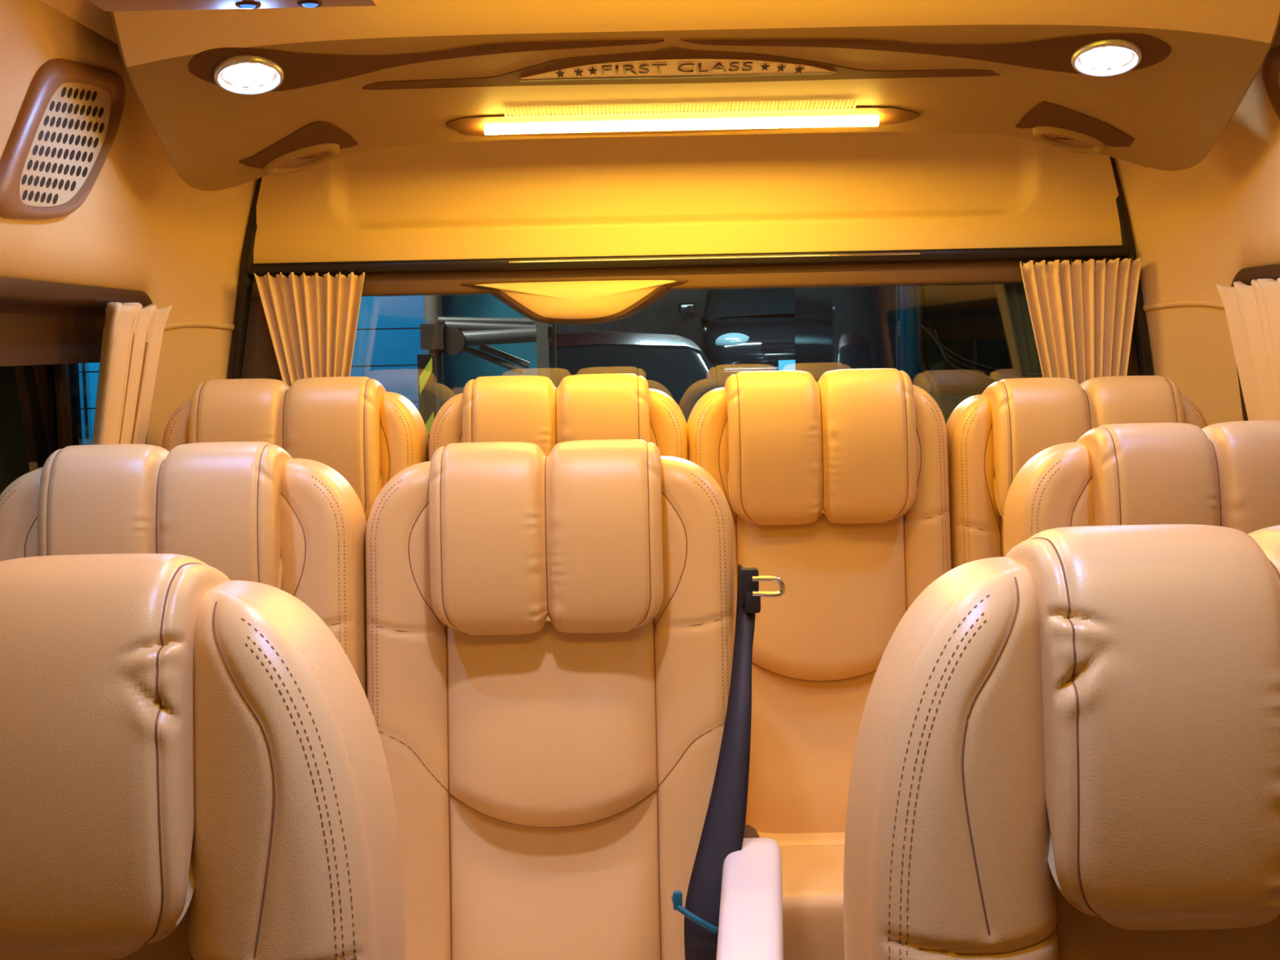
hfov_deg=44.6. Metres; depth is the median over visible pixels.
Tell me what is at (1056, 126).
air vent
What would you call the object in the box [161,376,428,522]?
passenger seat
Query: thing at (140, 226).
wall
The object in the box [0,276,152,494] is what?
window
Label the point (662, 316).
wall
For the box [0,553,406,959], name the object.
passenger seat
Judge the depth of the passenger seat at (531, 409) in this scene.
2.65 m
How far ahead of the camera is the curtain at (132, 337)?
2.60 m
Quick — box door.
[227,132,1154,381]
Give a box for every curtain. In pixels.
[92,302,172,444]
[253,271,364,386]
[1019,257,1142,384]
[1215,277,1279,420]
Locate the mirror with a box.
[678,302,695,315]
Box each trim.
[164,320,234,330]
[1142,299,1224,311]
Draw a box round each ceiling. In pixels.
[40,0,117,44]
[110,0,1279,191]
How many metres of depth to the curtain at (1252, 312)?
2.65 m
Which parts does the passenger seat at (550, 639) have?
panel, lumbar panel, armrest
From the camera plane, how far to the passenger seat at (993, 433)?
2.67 m
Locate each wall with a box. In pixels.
[0,0,257,447]
[351,289,700,401]
[440,293,537,402]
[1113,22,1279,426]
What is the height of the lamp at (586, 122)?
0.036 m
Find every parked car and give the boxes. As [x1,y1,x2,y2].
[548,330,724,423]
[678,287,795,383]
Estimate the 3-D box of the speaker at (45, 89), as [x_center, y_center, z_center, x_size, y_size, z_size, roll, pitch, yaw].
[-0.855,-0.502,2.299,0.057,0.261,0.486,-1,5,1]
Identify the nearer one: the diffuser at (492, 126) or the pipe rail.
the diffuser at (492, 126)
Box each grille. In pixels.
[19,83,111,206]
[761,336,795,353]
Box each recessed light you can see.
[213,54,284,94]
[1071,39,1142,76]
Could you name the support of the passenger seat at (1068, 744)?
on the floor
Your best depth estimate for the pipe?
6.25 m
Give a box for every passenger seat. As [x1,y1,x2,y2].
[0,441,367,697]
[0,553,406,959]
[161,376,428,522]
[365,439,783,959]
[428,373,688,461]
[686,368,951,959]
[843,524,1279,959]
[946,375,1207,568]
[1003,420,1279,556]
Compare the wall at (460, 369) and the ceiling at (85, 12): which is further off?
the wall at (460, 369)
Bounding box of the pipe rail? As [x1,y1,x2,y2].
[419,316,552,374]
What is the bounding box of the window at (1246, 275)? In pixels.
[1231,263,1279,421]
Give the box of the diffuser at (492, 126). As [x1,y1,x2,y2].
[484,115,879,134]
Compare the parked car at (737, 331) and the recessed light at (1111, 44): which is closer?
the recessed light at (1111, 44)
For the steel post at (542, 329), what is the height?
3.500 m
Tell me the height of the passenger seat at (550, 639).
1.151 m
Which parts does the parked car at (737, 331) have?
number plate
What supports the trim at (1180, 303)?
attached to the wall at (1193, 228)
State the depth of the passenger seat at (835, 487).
2.66 m
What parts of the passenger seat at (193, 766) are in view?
panel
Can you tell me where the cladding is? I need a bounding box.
[84,295,425,444]
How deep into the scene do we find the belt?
2.07 m
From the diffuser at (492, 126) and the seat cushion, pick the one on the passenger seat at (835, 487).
the seat cushion
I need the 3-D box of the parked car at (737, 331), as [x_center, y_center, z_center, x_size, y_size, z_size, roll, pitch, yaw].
[1.408,-1.554,16.501,2.090,1.488,4.358,-1,5,-2]
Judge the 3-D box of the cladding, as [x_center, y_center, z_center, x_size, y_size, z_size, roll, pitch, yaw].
[-2.224,-0.745,6.405,2.729,3.594,0.060,-1,5,0]
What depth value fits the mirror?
15.68 m
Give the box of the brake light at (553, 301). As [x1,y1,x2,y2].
[461,279,688,324]
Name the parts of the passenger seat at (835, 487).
lumbar panel, panel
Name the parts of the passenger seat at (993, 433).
panel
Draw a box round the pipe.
[423,294,444,412]
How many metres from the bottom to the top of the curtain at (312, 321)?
0.271 m
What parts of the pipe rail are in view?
rail, rail, rail, rail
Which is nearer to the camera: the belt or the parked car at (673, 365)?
the belt
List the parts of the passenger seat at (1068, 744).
panel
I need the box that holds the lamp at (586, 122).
[445,98,919,135]
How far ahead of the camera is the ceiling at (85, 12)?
2.29 m
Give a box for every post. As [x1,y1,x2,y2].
[417,353,437,439]
[536,321,557,387]
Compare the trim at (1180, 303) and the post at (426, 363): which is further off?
the post at (426, 363)
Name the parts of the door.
frame, panel, black rail, frame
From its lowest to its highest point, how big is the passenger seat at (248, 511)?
1.151 m
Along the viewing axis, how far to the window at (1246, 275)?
2.68 m
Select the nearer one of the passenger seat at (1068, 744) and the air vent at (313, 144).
the passenger seat at (1068, 744)
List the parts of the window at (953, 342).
window trim, window trim, window trim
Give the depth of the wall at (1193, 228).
2.85 m
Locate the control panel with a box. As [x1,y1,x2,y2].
[87,0,378,11]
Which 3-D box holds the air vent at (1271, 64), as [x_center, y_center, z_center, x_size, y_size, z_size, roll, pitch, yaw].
[1.033,-0.542,2.299,0.057,0.261,0.486,-1,5,-2]
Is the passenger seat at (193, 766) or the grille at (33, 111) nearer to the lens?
the passenger seat at (193, 766)
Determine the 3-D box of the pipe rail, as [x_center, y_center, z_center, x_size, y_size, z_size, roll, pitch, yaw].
[-0.603,-0.534,6.208,0.515,0.239,0.164,-1,5,0]
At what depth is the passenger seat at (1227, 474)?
2.11 m
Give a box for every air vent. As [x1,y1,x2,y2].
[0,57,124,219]
[239,120,358,175]
[1015,100,1133,154]
[1262,46,1279,120]
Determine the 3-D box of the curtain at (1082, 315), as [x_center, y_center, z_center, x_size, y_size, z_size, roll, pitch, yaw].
[0.831,-0.272,2.958,0.233,0.292,0.043,-1,5,0]
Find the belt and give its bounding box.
[671,564,785,959]
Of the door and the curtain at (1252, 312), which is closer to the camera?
the curtain at (1252, 312)
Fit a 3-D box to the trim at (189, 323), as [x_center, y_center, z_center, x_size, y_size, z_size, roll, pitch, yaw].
[-0.834,-0.280,2.881,0.026,0.029,0.258,1,5,22]
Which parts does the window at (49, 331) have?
pane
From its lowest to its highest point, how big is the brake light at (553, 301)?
0.092 m
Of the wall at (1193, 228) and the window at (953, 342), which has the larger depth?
the window at (953, 342)
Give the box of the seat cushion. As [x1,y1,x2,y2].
[756,831,844,959]

